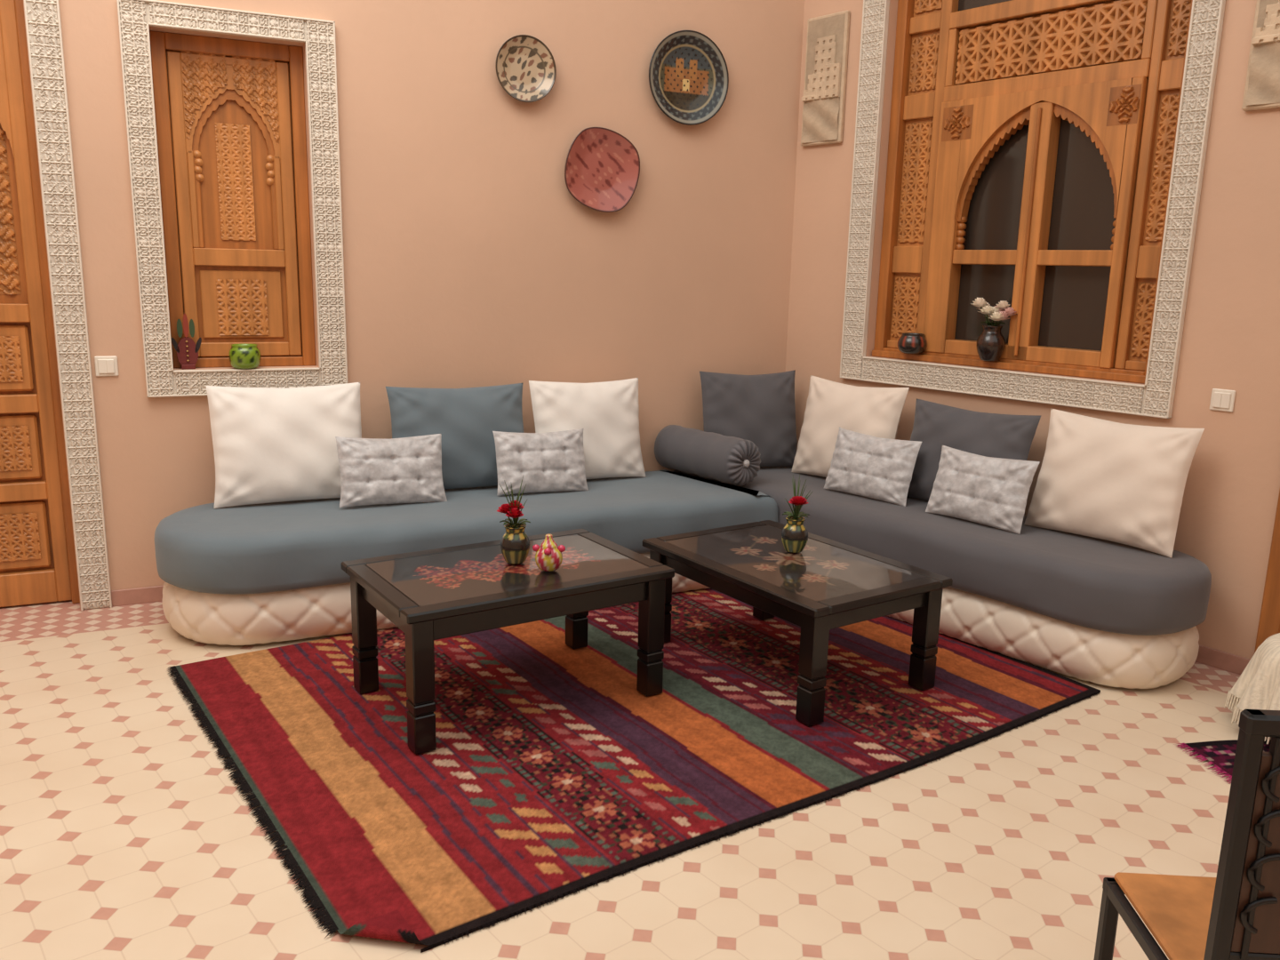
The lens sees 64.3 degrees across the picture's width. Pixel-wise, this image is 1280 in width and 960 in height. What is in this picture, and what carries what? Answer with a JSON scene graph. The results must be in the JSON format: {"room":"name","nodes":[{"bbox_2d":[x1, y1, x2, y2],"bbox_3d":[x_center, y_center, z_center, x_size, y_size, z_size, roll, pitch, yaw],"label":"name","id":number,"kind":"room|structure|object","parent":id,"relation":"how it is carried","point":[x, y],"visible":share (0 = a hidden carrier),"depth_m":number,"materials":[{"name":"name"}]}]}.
{"room":"traditional dwelling","nodes":[
{"label":"traditional dwelling","id":0,"kind":"room"},
{"bbox_2d":[23,0,804,607],"bbox_3d":[-1.719,-1.601,4.776,6.200,4.300,0.300,-4,13,-24],"label":"wall","id":1,"kind":"structure","parent":0,"point":[470,260],"depth_m":5.12,"materials":[{"name":"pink paint"}]},
{"bbox_2d":[0,0,111,610],"bbox_3d":[-3.004,-0.873,4.256,1.200,3.030,0.234,-4,13,-24],"label":"door","id":2,"kind":"structure","parent":1,"relation":"in","point":[38,564],"depth_m":4.48,"materials":[{"name":"paint"}]},
{"bbox_2d":[94,355,118,376],"bbox_3d":[-2.375,-0.506,4.529,0.090,0.090,0.019,-4,13,-24],"label":"light switch","id":3,"kind":"object","parent":1,"relation":"attached to","point":[104,365],"visible":1,"depth_m":4.52,"materials":[{"name":"plastic"}]},
{"bbox_2d":[111,585,163,606],"bbox_3d":[-1.837,0.506,5.009,5.900,0.075,0.012,-4,13,-24],"label":"baseboard","id":4,"kind":"structure","parent":1,"relation":"attached to","point":[148,594],"depth_m":4.77,"materials":[{"name":"tile"}]},
{"bbox_2d":[116,0,347,397],"bbox_3d":[-1.847,-1.247,4.696,0.885,1.687,0.194,-4,13,-24],"label":"window","id":5,"kind":"structure","parent":1,"relation":"in","point":[216,126],"depth_m":4.69,"materials":[{"name":"paint"}]},
{"bbox_2d":[171,312,201,369],"bbox_3d":[-2.092,-0.640,4.697,0.127,0.255,0.055,-4,13,-24],"label":"figurine","id":6,"kind":"object","parent":5,"relation":"on","point":[187,349],"visible":1,"depth_m":4.68,"materials":[{"name":"red ceramic"}]},
{"bbox_2d":[228,344,260,368],"bbox_3d":[-1.855,-0.580,4.779,0.141,0.112,0.141,1,12,0],"label":"tealight holder","id":7,"kind":"object","parent":5,"relation":"on","point":[240,356],"visible":1,"depth_m":4.73,"materials":[{"name":"ceramic"}]},
{"bbox_2d":[495,34,556,102],"bbox_3d":[-0.569,-2.025,5.020,0.310,0.310,0.054,-4,13,-24],"label":"wall plate","id":8,"kind":"object","parent":1,"relation":"attached to","point":[525,68],"visible":1,"depth_m":5.02,"materials":[{"name":"ceramic"}]},
{"bbox_2d":[564,127,639,212],"bbox_3d":[-0.202,-1.607,5.284,0.420,0.420,0.054,-4,13,-24],"label":"wall plate","id":9,"kind":"object","parent":1,"relation":"attached to","point":[602,169],"visible":1,"depth_m":5.29,"materials":[{"name":"ceramic"}]},
{"bbox_2d":[648,30,728,125],"bbox_3d":[0.251,-2.123,5.384,0.470,0.470,0.054,-4,13,-24],"label":"wall plate","id":10,"kind":"object","parent":1,"relation":"attached to","point":[689,76],"visible":1,"depth_m":5.39,"materials":[{"name":"ceramic"}]},
{"bbox_2d":[0,600,1271,959],"bbox_3d":[0.972,1.228,2.296,14.000,0.100,12.000,1,12,0],"label":"floor","id":11,"kind":"structure","parent":0,"point":[124,835],"depth_m":2.88,"materials":[{"name":"tile"}]},
{"bbox_2d":[154,469,778,645],"bbox_3d":[-0.776,0.318,4.980,2.872,0.471,0.861,-4,13,-24],"label":"sofa","id":12,"kind":"object","parent":11,"relation":"on","point":[272,572],"visible":0.48,"depth_m":4.38,"materials":[{"name":"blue fabric"}]},
{"bbox_2d":[205,382,361,508],"bbox_3d":[-1.629,-0.172,4.736,0.682,0.539,0.415,1,12,0],"label":"sofa cushion","id":13,"kind":"object","parent":12,"relation":"on","point":[271,444],"depth_m":4.65,"materials":[{"name":"white fabric"}]},
{"bbox_2d":[335,433,447,507],"bbox_3d":[-1.157,-0.047,4.747,0.504,0.328,0.159,-4,13,-24],"label":"throw pillow","id":14,"kind":"object","parent":12,"relation":"on","point":[373,471],"visible":1,"depth_m":4.70,"materials":[{"name":"fabric"}]},
{"bbox_2d":[385,383,523,489],"bbox_3d":[-0.900,-0.214,5.082,0.680,0.513,0.398,1,12,0],"label":"sofa cushion","id":15,"kind":"object","parent":12,"relation":"on","point":[466,419],"depth_m":5.02,"materials":[{"name":"fabric"}]},
{"bbox_2d":[492,428,588,495],"bbox_3d":[-0.492,-0.093,5.063,0.481,0.314,0.152,-4,13,-24],"label":"throw pillow","id":16,"kind":"object","parent":12,"relation":"on","point":[548,461],"visible":0.98,"depth_m":5.02,"materials":[{"name":"fabric"}]},
{"bbox_2d":[528,377,645,479],"bbox_3d":[-0.271,-0.264,5.366,0.613,0.524,0.369,1,12,0],"label":"sofa cushion","id":17,"kind":"object","parent":12,"relation":"on","point":[606,412],"depth_m":5.32,"materials":[{"name":"white fabric"}]},
{"bbox_2d":[654,424,760,486],"bbox_3d":[0.361,-0.138,5.517,0.249,0.249,0.639,-8,15,-38],"label":"bolster cushion","id":18,"kind":"object","parent":12,"relation":"on","point":[724,459],"visible":1,"depth_m":5.37,"materials":[{"name":"grey fabric"}]},
{"bbox_2d":[165,588,1100,952],"bbox_3d":[-0.024,0.777,3.993,3.024,0.040,2.159,-7,14,-34],"label":"rug","id":19,"kind":"object","parent":11,"relation":"on","point":[548,777],"visible":0.76,"depth_m":3.46,"materials":[{"name":"fabric"}]},
{"bbox_2d":[340,528,674,754],"bbox_3d":[-0.493,0.557,3.812,1.035,0.495,0.685,-6,14,-33],"label":"coffee table","id":20,"kind":"object","parent":19,"relation":"on","point":[430,595],"visible":0.84,"depth_m":3.65,"materials":[{"name":"black paint"}]},
{"bbox_2d":[496,476,530,564],"bbox_3d":[-0.462,0.151,3.758,0.119,0.322,0.120,-8,15,-38],"label":"flower vase","id":21,"kind":"object","parent":20,"relation":"on","point":[515,544],"visible":1,"depth_m":3.74,"materials":[{"name":"paint"}]},
{"bbox_2d":[532,534,565,571],"bbox_3d":[-0.331,0.262,3.699,0.101,0.136,0.101,11,15,38],"label":"vase","id":22,"kind":"object","parent":20,"relation":"on","point":[548,557],"visible":1,"depth_m":3.67,"materials":[{"name":"ceramic"}]},
{"bbox_2d":[642,520,952,726],"bbox_3d":[0.598,0.534,4.160,0.720,0.448,1.060,-7,14,-34],"label":"coffee table","id":23,"kind":"object","parent":19,"relation":"on","point":[830,584],"visible":0.97,"depth_m":3.91,"materials":[{"name":"black paint"}]},
{"bbox_2d":[781,474,810,552],"bbox_3d":[0.637,0.142,4.169,0.113,0.315,0.122,7,13,26],"label":"flower vase","id":24,"kind":"object","parent":23,"relation":"on","point":[794,534],"visible":1,"depth_m":4.15,"materials":[{"name":"paint"}]},
{"bbox_2d":[672,466,1211,688],"bbox_3d":[1.317,0.352,5.045,0.743,0.471,2.764,-8,15,-39],"label":"sofa","id":25,"kind":"object","parent":11,"relation":"on","point":[1086,608],"visible":0.54,"depth_m":4.19,"materials":[{"name":"grey fabric"}]},
{"bbox_2d":[699,369,797,466],"bbox_3d":[0.625,-0.339,5.766,0.600,0.550,0.311,1,12,0],"label":"sofa cushion","id":26,"kind":"object","parent":25,"relation":"on","point":[760,409],"depth_m":5.71,"materials":[{"name":"grey fabric"}]},
{"bbox_2d":[791,375,909,477],"bbox_3d":[1.112,-0.258,5.465,0.512,0.541,0.590,1,12,0],"label":"sofa cushion","id":27,"kind":"object","parent":25,"relation":"on","point":[831,405],"depth_m":5.44,"materials":[{"name":"white fabric"}]},
{"bbox_2d":[824,427,921,506],"bbox_3d":[1.165,-0.072,5.123,0.160,0.322,0.490,-9,16,-42],"label":"throw pillow","id":28,"kind":"object","parent":25,"relation":"on","point":[880,468],"visible":1,"depth_m":5.06,"materials":[{"name":"fabric"}]},
{"bbox_2d":[906,398,1041,500],"bbox_3d":[1.570,-0.109,4.922,0.515,0.489,0.598,1,12,0],"label":"sofa cushion","id":29,"kind":"object","parent":25,"relation":"on","point":[1011,436],"depth_m":4.88,"materials":[{"name":"grey fabric"}]},
{"bbox_2d":[925,445,1039,534],"bbox_3d":[1.550,0.035,4.650,0.162,0.315,0.502,-8,15,-36],"label":"throw pillow","id":30,"kind":"object","parent":25,"relation":"on","point":[988,491],"visible":1,"depth_m":4.59,"materials":[{"name":"fabric"}]},
{"bbox_2d":[1024,408,1204,557],"bbox_3d":[2.017,-0.004,4.381,0.520,0.524,0.597,1,12,0],"label":"sofa cushion","id":31,"kind":"object","parent":25,"relation":"on","point":[1116,482],"depth_m":4.29,"materials":[{"name":"white fabric"}]},
{"bbox_2d":[1093,708,1279,959],"bbox_3d":[1.123,0.790,1.807,0.424,0.965,0.413,2,12,3],"label":"cafe chair","id":32,"kind":"object","parent":11,"relation":"on","point":[1235,914],"visible":1,"depth_m":1.59,"materials":[{"name":"brown wood"}]},
{"bbox_2d":[1173,739,1270,783],"bbox_3d":[2.428,0.989,3.320,1.040,0.009,0.663,0,12,-8],"label":"carpet","id":33,"kind":"object","parent":11,"relation":"on","point":[1221,754],"visible":0.31,"depth_m":3.50,"materials":[{"name":"fabric"}]},
{"bbox_2d":[1224,632,1279,743],"bbox_3d":[2.463,0.752,3.603,0.657,0.332,0.653,1,12,0],"label":"pouf","id":34,"kind":"object","parent":33,"relation":"on","point":[1258,687],"visible":0.8,"depth_m":3.61,"materials":[{"name":"cream cotton yarn"}]},
{"bbox_2d":[785,0,1279,659],"bbox_3d":[3.732,-1.018,2.588,0.300,4.300,9.300,-8,15,-38],"label":"wall","id":35,"kind":"structure","parent":0,"point":[1230,340],"depth_m":4.20,"materials":[{"name":"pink paint"}]},
{"bbox_2d":[800,10,850,146],"bbox_3d":[0.999,-2.175,5.539,0.054,0.667,0.285,-8,15,-38],"label":"relief plaque","id":36,"kind":"object","parent":35,"relation":"attached to","point":[823,99],"visible":1,"depth_m":5.51,"materials":[{"name":"sandstone"}]},
{"bbox_2d":[840,0,1225,418],"bbox_3d":[1.792,-1.582,4.825,0.234,2.360,1.795,-8,15,-38],"label":"window","id":37,"kind":"structure","parent":35,"relation":"in","point":[1046,158],"depth_m":4.79,"materials":[{"name":"paint"}]},
{"bbox_2d":[897,332,927,353],"bbox_3d":[1.428,-0.716,5.338,0.151,0.105,0.151,1,12,0],"label":"clay bowl","id":38,"kind":"object","parent":37,"relation":"on","point":[908,342],"visible":1,"depth_m":5.28,"materials":[{"name":"ceramic"}]},
{"bbox_2d":[970,297,1016,361],"bbox_3d":[1.714,-0.734,4.971,0.177,0.303,0.202,-4,13,-24],"label":"flower vase","id":39,"kind":"object","parent":37,"relation":"on","point":[990,345],"visible":1,"depth_m":4.93,"materials":[{"name":"ceramic"}]},
{"bbox_2d":[1209,388,1235,412],"bbox_3d":[2.380,-0.326,4.160,0.019,0.090,0.090,-8,15,-38],"label":"light switch","id":40,"kind":"object","parent":35,"relation":"attached to","point":[1222,400],"visible":1,"depth_m":4.15,"materials":[{"name":"plastic"}]},
{"bbox_2d":[1195,644,1250,674],"bbox_3d":[3.657,1.093,2.811,0.012,0.075,9.000,-8,15,-38],"label":"baseboard","id":41,"kind":"structure","parent":35,"relation":"attached to","point":[1233,663],"depth_m":4.27,"materials":[{"name":"tile"}]},
{"bbox_2d":[1241,0,1279,111],"bbox_3d":[2.446,-1.744,3.792,0.054,0.670,0.293,-8,15,-38],"label":"relief plaque","id":42,"kind":"object","parent":35,"relation":"attached to","point":[1262,82],"visible":1,"depth_m":3.88,"materials":[{"name":"beige stone"}]},
{"bbox_2d":[1254,489,1279,653],"bbox_3d":[2.925,-0.221,3.645,0.230,2.270,0.980,-8,15,-38],"label":"door","id":43,"kind":"structure","parent":35,"relation":"in","point":[1269,618],"depth_m":4.07,"materials":[{"name":"brown wood"}]}
]}

